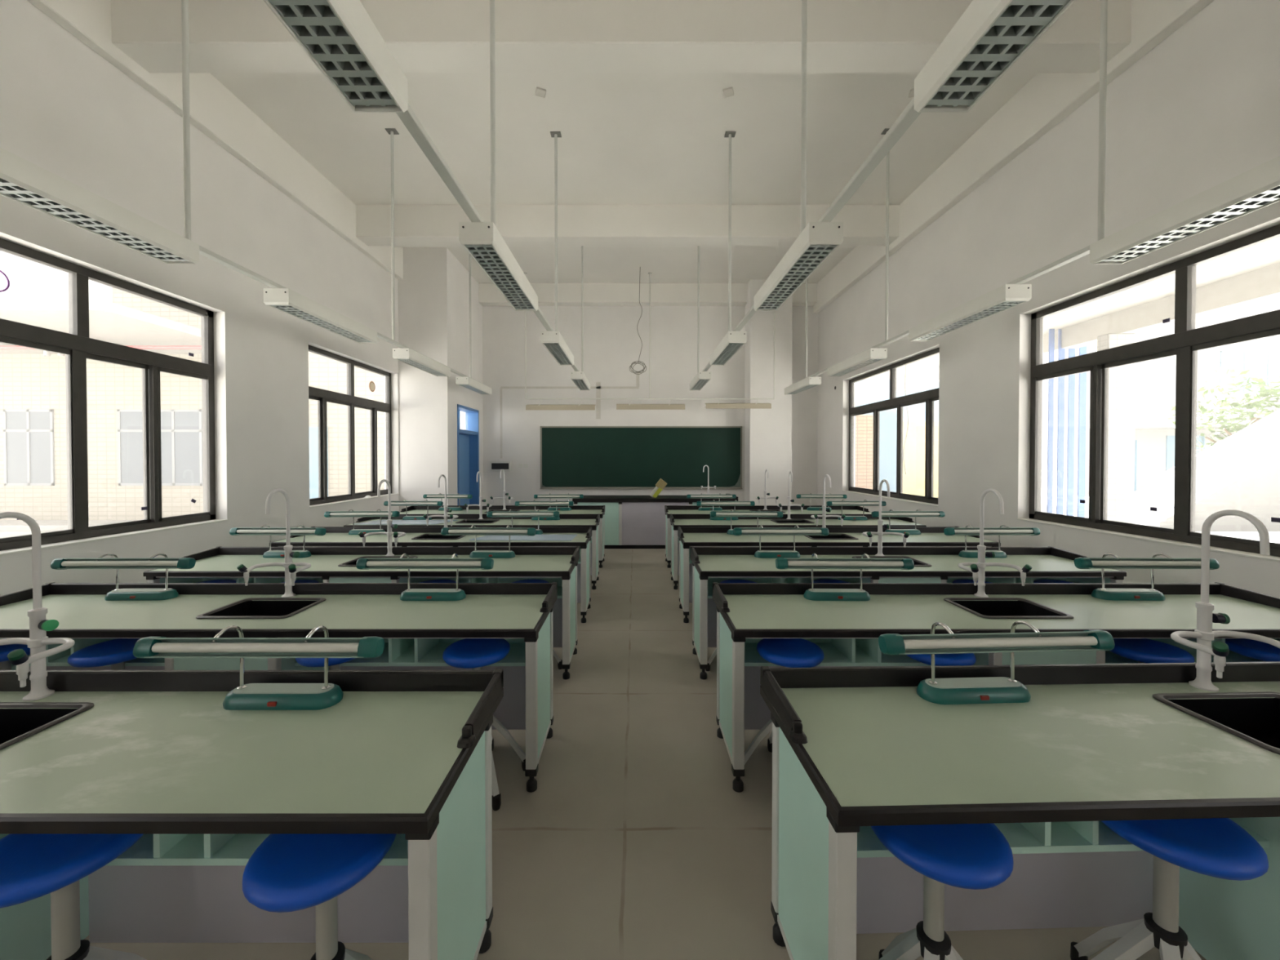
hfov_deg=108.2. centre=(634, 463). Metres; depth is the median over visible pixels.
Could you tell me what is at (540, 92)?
junction box
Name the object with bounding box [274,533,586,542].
countertop
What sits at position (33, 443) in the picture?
school wing
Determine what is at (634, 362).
hanging cable
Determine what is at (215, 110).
trim
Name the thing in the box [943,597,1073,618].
sink
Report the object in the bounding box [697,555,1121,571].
countertop
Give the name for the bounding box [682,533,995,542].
countertop
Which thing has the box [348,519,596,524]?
countertop
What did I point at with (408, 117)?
rail
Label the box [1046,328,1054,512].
louvres
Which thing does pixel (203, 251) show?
rail
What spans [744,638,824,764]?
stool
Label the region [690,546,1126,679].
lab bench
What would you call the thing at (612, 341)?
wall
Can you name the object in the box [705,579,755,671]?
stool
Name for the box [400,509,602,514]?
countertop
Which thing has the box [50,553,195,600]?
lamp
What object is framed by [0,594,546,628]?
countertop
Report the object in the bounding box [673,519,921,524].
countertop
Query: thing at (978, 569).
faucet
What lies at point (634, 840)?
floor
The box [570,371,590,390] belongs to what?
ceiling light
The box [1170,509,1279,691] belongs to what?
faucet
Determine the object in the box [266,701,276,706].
switch
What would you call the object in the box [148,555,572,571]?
countertop
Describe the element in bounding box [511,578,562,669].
stool
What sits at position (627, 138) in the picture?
ceiling
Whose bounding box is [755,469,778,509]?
faucet
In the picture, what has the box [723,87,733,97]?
junction box
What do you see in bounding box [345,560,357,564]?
basin
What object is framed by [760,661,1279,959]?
lab bench
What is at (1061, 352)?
louvres
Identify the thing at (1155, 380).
sky
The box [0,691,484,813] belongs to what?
countertop
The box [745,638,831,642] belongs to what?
shelf
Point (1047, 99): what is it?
beam
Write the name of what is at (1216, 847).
stool
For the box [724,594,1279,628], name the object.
countertop
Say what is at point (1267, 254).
trim
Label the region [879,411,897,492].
door
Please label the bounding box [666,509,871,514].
countertop
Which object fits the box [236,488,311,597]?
faucet
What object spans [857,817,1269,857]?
shelf
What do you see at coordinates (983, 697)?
switch
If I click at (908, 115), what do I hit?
rail
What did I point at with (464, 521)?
sink
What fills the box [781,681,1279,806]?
countertop
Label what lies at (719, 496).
lamp
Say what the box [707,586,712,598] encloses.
shelf
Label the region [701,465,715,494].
faucet
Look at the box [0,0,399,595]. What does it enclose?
wall
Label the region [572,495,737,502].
countertop
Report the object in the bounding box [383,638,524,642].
shelf
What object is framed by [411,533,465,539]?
sink
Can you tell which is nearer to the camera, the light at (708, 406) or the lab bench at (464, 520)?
the lab bench at (464, 520)
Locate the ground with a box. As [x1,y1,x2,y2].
[0,469,1279,542]
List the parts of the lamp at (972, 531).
support rod, plate, support rod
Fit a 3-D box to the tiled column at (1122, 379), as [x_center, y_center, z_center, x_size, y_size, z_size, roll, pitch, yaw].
[7.290,-0.196,7.038,0.420,3.500,0.180,0,1,0]
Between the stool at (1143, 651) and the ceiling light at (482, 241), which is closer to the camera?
the stool at (1143, 651)
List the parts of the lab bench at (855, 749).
leg, rail, panel, leg, modesty panel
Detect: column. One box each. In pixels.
[397,247,453,511]
[1097,333,1136,523]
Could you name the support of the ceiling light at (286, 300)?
attached to the rail at (203, 251)
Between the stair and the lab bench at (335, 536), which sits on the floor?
the lab bench at (335, 536)
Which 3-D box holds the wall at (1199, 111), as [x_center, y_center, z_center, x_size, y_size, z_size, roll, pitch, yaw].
[4.225,-1.155,3.686,0.250,5.400,13.400,0,1,0]
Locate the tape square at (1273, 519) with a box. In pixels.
[1271,517,1279,522]
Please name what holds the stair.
on the ground
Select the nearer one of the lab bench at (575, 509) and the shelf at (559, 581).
the shelf at (559, 581)
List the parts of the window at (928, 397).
sash, sash, sill, sash, sash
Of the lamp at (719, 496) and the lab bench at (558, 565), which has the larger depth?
the lamp at (719, 496)
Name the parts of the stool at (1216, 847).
leg, leg, post, leg, seat, leg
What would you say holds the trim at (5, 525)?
on the ground
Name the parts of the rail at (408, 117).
ceiling plate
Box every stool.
[0,638,30,670]
[0,833,146,959]
[67,638,140,670]
[197,578,236,582]
[242,833,396,959]
[281,579,319,582]
[295,657,355,670]
[419,579,456,582]
[442,638,525,810]
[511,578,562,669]
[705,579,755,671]
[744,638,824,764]
[810,578,849,582]
[871,823,1013,959]
[906,653,976,666]
[951,578,991,582]
[1033,578,1072,582]
[1070,817,1268,959]
[1109,638,1194,663]
[1225,638,1279,662]
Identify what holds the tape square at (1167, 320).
attached to the window at (1187, 340)
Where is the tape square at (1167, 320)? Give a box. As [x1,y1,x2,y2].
[1162,318,1169,323]
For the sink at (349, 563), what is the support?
in the lab bench at (558, 565)
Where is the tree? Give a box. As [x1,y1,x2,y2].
[1162,366,1279,466]
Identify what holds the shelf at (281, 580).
attached to the lab bench at (558, 565)
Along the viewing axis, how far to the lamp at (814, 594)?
2.58 m
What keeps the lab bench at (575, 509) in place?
on the floor
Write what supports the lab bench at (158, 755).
on the floor
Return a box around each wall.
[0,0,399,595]
[452,253,483,505]
[482,306,817,505]
[817,0,1279,598]
[872,421,938,497]
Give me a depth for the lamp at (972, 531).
3.70 m
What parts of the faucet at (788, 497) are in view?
spout, gooseneck spout, spout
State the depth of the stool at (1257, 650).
2.27 m
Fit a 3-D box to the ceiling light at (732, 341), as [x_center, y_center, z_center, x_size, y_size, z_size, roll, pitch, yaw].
[1.120,-1.387,5.682,0.200,0.125,1.263,0,1,0]
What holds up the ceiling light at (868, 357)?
attached to the rail at (1084, 251)
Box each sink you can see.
[0,702,93,750]
[195,597,326,618]
[337,555,417,566]
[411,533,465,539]
[455,519,499,523]
[484,509,519,512]
[749,509,785,512]
[770,519,814,523]
[804,533,858,539]
[852,555,932,566]
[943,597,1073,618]
[1152,691,1279,754]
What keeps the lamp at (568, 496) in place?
on the lab bench at (575, 509)
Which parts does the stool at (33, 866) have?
post, seat, leg, leg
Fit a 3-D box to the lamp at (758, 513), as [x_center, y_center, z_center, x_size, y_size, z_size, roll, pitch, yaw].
[1.164,0.617,4.892,0.746,0.268,0.177,0,1,2]
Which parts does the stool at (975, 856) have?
leg, leg, leg, post, seat, leg, leg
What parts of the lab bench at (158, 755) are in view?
modesty panel, leg, panel, rail, leg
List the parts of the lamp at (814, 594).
support rod, plate, support rod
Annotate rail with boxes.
[181,0,485,385]
[395,0,583,372]
[697,0,920,373]
[791,0,1107,385]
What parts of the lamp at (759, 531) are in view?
support rod, plate, support rod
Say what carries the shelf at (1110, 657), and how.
attached to the lab bench at (847, 633)
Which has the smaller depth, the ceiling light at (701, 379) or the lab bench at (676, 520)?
the lab bench at (676, 520)
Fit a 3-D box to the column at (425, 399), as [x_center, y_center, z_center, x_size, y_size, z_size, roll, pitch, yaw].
[-3.980,-1.215,8.561,1.140,5.400,0.250,0,1,0]
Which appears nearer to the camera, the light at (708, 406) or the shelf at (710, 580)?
the shelf at (710, 580)
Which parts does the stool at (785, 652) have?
leg, leg, seat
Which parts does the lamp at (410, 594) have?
support rod, plate, support rod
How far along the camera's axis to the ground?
15.12 m
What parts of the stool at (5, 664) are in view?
post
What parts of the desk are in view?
panel, leg, panel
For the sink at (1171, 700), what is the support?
in the lab bench at (855, 749)
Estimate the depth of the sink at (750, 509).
7.12 m
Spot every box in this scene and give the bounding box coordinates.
[489,461,511,471]
[535,87,546,97]
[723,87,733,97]
[908,88,914,97]
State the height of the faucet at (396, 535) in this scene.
0.636 m
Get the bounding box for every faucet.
[0,511,75,701]
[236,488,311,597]
[357,479,405,555]
[422,474,457,527]
[464,471,492,519]
[489,469,513,509]
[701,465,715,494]
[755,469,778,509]
[777,471,804,519]
[810,474,845,528]
[862,479,910,555]
[958,488,1031,597]
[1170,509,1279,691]
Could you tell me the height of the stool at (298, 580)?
0.663 m
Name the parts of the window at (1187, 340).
sash, sash, sill, sash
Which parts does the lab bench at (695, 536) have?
leg, panel, leg, modesty panel, apron rail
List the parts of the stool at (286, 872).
seat, post, leg, leg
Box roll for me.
[649,478,666,497]
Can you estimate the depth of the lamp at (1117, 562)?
2.59 m
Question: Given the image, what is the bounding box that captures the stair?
[1087,408,1279,531]
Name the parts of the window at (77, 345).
sash, sill, sash, sash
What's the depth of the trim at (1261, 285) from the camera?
6.43 m
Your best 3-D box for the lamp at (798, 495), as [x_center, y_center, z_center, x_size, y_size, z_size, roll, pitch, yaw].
[2.848,0.589,7.127,0.746,0.268,0.177,0,1,3]
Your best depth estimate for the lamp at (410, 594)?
2.58 m
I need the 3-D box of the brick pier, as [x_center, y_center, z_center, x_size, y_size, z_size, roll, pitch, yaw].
[4.755,0.230,10.204,0.770,2.570,0.400,0,1,0]
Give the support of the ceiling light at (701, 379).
attached to the rail at (908, 115)
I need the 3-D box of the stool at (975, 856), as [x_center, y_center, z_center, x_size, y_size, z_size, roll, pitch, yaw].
[0.767,1.244,1.212,0.485,0.663,0.464,0,1,2]
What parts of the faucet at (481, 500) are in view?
spout, gooseneck spout, spout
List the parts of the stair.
newel post, railing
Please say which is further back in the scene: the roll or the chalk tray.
the chalk tray
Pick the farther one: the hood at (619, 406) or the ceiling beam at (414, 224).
the hood at (619, 406)
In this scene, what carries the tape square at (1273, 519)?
attached to the window at (1187, 340)
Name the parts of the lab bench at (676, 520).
leg, panel, leg, modesty panel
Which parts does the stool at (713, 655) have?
leg, seat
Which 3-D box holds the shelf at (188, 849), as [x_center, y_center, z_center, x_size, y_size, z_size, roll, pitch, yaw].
[-1.113,1.020,1.315,1.185,0.018,0.255,0,1,0]
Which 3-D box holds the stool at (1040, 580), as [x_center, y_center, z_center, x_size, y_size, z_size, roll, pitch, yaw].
[3.129,1.217,3.433,0.485,0.663,0.464,0,1,-1]
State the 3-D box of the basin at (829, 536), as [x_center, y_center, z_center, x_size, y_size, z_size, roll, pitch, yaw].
[1.990,0.853,4.749,0.424,0.198,0.284,0,1,0]
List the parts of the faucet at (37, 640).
spout, valve knob, gooseneck spout, spout, valve knob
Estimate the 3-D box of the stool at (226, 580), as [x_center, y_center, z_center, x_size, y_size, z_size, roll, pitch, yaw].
[-3.125,1.217,3.430,0.485,0.663,0.464,0,1,-1]
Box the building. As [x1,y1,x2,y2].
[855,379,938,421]
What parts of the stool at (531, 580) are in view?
seat, leg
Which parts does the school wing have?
pane, pane, door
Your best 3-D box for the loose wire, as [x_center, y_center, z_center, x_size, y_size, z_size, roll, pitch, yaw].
[5.550,-1.040,9.488,0.124,2.533,0.021,0,1,0]
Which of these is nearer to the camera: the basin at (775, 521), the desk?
the basin at (775, 521)
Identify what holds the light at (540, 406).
hanging from the frame
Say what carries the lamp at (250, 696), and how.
on the lab bench at (158, 755)
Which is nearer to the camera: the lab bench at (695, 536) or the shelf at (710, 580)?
the shelf at (710, 580)
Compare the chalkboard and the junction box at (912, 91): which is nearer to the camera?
the junction box at (912, 91)
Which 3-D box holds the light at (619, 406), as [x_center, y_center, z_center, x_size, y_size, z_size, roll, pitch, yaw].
[0.325,-1.226,9.606,1.410,0.237,0.200,0,1,0]
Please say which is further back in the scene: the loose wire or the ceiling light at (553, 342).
the loose wire
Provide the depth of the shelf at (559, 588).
3.53 m
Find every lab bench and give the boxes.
[0,582,557,792]
[0,668,503,959]
[142,546,579,679]
[271,526,591,622]
[343,513,599,589]
[400,505,604,568]
[664,505,871,568]
[670,513,926,589]
[677,526,1000,622]
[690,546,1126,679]
[712,582,1279,792]
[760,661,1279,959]
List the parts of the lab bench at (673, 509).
leg, panel, leg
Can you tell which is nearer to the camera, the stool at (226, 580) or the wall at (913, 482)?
the stool at (226, 580)
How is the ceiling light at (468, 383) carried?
attached to the rail at (203, 251)
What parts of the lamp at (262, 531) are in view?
support rod, plate, support rod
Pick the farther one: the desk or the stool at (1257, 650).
the desk
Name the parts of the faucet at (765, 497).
gooseneck spout, spout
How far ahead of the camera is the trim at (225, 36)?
3.72 m
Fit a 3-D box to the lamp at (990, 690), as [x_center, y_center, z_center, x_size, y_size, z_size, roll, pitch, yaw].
[1.152,0.657,1.542,0.746,0.268,0.177,0,1,-3]
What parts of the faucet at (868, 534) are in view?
valve knob, spout, gooseneck spout, valve knob, spout, valve knob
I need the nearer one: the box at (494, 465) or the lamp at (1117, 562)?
the lamp at (1117, 562)
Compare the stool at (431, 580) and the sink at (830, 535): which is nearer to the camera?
the stool at (431, 580)
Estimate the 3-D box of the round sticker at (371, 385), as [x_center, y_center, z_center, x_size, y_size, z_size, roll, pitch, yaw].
[-4.450,-1.303,7.850,0.004,0.176,0.176,0,1,0]
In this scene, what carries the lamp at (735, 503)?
on the lab bench at (676, 520)
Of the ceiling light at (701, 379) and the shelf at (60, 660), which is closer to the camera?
the shelf at (60, 660)
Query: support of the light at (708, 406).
hanging from the frame
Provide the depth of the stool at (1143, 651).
2.24 m
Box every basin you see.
[0,708,78,744]
[205,600,317,616]
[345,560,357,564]
[416,534,462,538]
[460,520,496,522]
[773,520,808,522]
[808,534,853,538]
[912,560,924,564]
[952,600,1063,616]
[1167,697,1279,748]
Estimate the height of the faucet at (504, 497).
0.636 m
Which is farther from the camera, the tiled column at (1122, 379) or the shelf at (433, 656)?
the tiled column at (1122, 379)
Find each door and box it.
[457,404,479,505]
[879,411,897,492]
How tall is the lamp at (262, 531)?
0.268 m
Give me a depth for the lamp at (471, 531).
3.70 m
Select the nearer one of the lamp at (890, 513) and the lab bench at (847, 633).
the lab bench at (847, 633)
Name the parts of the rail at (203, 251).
rail, ceiling plate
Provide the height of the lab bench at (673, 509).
0.846 m
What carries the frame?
hanging from the ceiling
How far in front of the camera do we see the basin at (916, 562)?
3.61 m
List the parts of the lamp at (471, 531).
support rod, plate, support rod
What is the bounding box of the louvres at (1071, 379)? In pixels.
[1066,348,1075,515]
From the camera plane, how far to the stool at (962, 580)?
3.49 m
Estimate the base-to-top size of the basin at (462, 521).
0.198 m
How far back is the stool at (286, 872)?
1.08 m
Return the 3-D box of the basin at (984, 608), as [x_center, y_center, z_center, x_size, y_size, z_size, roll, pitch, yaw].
[1.990,0.881,2.495,0.424,0.198,0.284,0,1,0]
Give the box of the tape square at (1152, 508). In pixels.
[1150,506,1157,511]
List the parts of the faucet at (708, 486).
gooseneck spout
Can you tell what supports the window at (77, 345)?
in the wall at (66, 110)
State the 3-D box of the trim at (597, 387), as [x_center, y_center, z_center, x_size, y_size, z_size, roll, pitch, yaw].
[-1.460,-1.089,10.390,3.120,1.952,0.014,0,1,0]
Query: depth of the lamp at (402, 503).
5.96 m
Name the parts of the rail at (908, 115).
ceiling plate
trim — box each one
[0,520,137,531]
[26,0,403,279]
[111,0,1131,72]
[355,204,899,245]
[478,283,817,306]
[500,372,639,458]
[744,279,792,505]
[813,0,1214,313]
[865,237,1279,379]
[896,262,1279,391]
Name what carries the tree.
on the ground
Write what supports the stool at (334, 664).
on the floor
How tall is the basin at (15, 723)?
0.198 m
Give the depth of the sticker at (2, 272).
3.28 m
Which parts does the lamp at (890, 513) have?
plate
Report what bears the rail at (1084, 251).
hanging from the ceiling
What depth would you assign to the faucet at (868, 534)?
3.81 m
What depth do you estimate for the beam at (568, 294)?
10.11 m
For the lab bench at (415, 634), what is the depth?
2.41 m
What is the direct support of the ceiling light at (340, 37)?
attached to the rail at (408, 117)
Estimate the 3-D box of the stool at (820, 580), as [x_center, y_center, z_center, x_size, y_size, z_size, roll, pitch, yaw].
[1.460,1.217,3.441,0.485,0.663,0.464,0,1,0]
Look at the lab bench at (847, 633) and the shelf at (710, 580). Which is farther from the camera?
the shelf at (710, 580)
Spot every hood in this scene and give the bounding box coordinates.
[525,404,595,409]
[616,404,684,409]
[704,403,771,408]
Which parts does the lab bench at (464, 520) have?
modesty panel, leg, panel, leg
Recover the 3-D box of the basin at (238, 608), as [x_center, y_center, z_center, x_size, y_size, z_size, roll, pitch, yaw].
[-1.990,0.881,2.495,0.424,0.198,0.284,0,1,0]
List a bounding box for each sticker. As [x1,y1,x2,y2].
[0,270,9,292]
[368,381,375,391]
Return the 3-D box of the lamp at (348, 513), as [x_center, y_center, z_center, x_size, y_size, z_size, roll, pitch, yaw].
[-2.848,0.617,4.897,0.746,0.268,0.177,0,1,-3]
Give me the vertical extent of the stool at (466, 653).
0.663 m
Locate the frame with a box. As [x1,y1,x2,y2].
[524,272,775,399]
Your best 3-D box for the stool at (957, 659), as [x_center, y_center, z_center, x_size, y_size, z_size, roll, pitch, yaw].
[1.477,1.230,2.297,0.485,0.663,0.464,0,1,1]
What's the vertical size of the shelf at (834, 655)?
0.018 m
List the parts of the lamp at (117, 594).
support rod, plate, support rod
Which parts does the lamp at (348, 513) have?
plate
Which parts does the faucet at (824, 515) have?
spout, gooseneck spout, spout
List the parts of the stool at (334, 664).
post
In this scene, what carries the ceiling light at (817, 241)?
attached to the rail at (908, 115)
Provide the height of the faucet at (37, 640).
0.636 m
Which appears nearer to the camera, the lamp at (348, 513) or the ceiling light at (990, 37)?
the ceiling light at (990, 37)
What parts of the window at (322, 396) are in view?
sash, sash, sill, sash, sash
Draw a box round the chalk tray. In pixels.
[539,488,742,488]
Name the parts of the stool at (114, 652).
post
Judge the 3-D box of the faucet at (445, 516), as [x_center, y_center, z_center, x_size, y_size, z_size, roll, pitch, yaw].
[-2.033,0.432,4.890,0.326,0.636,0.210,0,1,4]
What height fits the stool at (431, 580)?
0.663 m
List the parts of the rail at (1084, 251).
ceiling plate, rail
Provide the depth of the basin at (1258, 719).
1.56 m
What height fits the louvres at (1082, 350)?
3.830 m
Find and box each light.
[0,147,199,263]
[262,0,408,112]
[262,288,377,343]
[392,348,450,376]
[455,377,492,395]
[458,222,537,311]
[525,399,595,409]
[540,331,573,365]
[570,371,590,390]
[616,399,684,409]
[689,371,711,390]
[704,397,771,408]
[710,331,746,365]
[754,222,843,311]
[784,377,821,395]
[827,348,887,376]
[908,284,1031,341]
[914,0,1075,112]
[1089,155,1279,263]
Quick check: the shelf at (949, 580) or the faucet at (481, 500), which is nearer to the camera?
the shelf at (949, 580)
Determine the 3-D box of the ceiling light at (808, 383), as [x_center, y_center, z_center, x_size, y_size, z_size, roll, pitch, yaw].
[2.950,-1.363,8.213,0.200,0.125,1.263,0,1,0]
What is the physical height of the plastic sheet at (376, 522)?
0.006 m
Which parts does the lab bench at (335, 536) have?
apron rail, modesty panel, leg, panel, leg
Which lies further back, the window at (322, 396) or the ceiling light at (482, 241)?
the window at (322, 396)
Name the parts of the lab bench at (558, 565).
leg, panel, apron rail, cupboard door, leg, modesty panel, leg, panel, rail, leg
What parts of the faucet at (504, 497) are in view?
spout, gooseneck spout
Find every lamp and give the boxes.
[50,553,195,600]
[133,625,384,710]
[229,524,326,558]
[324,509,399,534]
[355,553,493,600]
[383,499,443,519]
[422,493,472,511]
[440,524,535,558]
[486,509,559,534]
[515,499,573,519]
[533,493,583,511]
[686,493,736,510]
[696,499,755,519]
[710,509,782,534]
[733,524,828,558]
[775,553,914,600]
[795,493,847,510]
[826,499,886,519]
[871,509,945,534]
[878,620,1115,704]
[943,524,1040,558]
[1073,553,1219,600]
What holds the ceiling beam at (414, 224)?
attached to the wall at (1199, 111)
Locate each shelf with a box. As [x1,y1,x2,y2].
[11,654,164,666]
[106,833,408,865]
[203,577,323,582]
[294,642,525,666]
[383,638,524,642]
[421,577,562,586]
[557,586,562,598]
[707,577,848,586]
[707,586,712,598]
[744,642,974,666]
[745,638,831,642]
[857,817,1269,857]
[946,577,1066,582]
[1105,649,1262,663]
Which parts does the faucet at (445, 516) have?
spout, gooseneck spout, spout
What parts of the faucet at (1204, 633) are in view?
spout, valve knob, valve knob, gooseneck spout, spout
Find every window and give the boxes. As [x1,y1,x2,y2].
[0,238,227,555]
[308,345,398,507]
[841,347,939,506]
[1017,223,1279,562]
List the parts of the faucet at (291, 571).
valve knob, spout, gooseneck spout, valve knob, valve knob, spout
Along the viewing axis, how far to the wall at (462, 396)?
9.34 m
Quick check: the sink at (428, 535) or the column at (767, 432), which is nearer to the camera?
the sink at (428, 535)
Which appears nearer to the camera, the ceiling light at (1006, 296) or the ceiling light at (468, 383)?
the ceiling light at (1006, 296)
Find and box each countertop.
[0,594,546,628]
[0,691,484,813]
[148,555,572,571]
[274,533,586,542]
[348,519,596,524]
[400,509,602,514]
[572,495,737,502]
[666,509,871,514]
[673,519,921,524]
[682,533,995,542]
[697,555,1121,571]
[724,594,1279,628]
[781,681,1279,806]
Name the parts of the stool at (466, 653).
seat, post, leg, leg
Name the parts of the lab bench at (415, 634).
panel, modesty panel, leg, cupboard door, apron rail, leg, modesty panel, leg, panel, rail, leg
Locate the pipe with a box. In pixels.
[0,345,201,349]
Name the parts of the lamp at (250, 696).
support rod, plate, support rod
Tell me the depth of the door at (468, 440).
9.98 m
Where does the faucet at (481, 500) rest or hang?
on the lab bench at (464, 520)
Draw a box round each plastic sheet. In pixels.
[354,520,457,524]
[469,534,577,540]
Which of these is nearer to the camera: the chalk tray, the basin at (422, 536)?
the basin at (422, 536)
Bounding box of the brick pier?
[855,414,873,488]
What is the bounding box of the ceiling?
[209,72,1037,283]
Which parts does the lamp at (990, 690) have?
support rod, plate, support rod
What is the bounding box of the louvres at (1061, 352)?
[1056,328,1065,514]
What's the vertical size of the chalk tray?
0.017 m
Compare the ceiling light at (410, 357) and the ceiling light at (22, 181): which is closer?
the ceiling light at (22, 181)
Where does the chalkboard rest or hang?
attached to the wall at (612, 341)
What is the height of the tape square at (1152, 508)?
0.030 m
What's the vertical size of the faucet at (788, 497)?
0.636 m
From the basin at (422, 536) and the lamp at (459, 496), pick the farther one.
the lamp at (459, 496)
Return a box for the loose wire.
[902,364,908,474]
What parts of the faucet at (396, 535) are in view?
valve knob, spout, gooseneck spout, valve knob, valve knob, spout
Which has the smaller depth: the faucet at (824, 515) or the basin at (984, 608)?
the basin at (984, 608)
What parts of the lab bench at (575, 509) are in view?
leg, panel, leg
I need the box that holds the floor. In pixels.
[84,548,1206,959]
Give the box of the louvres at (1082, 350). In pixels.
[1076,346,1086,517]
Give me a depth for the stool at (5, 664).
2.28 m
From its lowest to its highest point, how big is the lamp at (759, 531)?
0.268 m
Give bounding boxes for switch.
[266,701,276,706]
[980,694,989,700]
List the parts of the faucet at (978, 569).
spout, valve knob, valve knob, gooseneck spout, spout, valve knob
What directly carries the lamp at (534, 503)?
on the lab bench at (464, 520)
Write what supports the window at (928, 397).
in the wall at (1199, 111)
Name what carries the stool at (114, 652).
on the floor
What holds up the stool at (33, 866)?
on the floor
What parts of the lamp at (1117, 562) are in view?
support rod, plate, support rod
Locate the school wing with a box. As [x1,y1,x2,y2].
[0,287,465,519]
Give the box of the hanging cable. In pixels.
[629,278,646,374]
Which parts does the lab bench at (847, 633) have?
leg, panel, rail, leg, modesty panel, leg, apron rail, cupboard door, leg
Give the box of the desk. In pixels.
[572,493,737,548]
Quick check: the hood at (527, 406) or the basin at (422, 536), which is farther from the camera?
the hood at (527, 406)
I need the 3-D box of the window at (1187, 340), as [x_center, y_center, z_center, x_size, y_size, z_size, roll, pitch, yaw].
[4.192,-0.477,3.597,0.205,2.194,2.705,0,1,0]
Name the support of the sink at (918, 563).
in the lab bench at (710, 565)
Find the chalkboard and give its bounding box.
[539,426,742,488]
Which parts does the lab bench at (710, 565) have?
leg, panel, rail, leg, modesty panel, leg, cupboard door, apron rail, panel, leg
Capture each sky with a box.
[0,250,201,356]
[1073,297,1279,494]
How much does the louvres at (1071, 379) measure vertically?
3.830 m
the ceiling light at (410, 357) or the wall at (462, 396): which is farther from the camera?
the wall at (462, 396)
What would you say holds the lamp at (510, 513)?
on the lab bench at (335, 536)
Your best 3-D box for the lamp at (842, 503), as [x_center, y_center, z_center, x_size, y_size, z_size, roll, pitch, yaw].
[2.849,0.603,6.027,0.746,0.268,0.178,0,1,1]

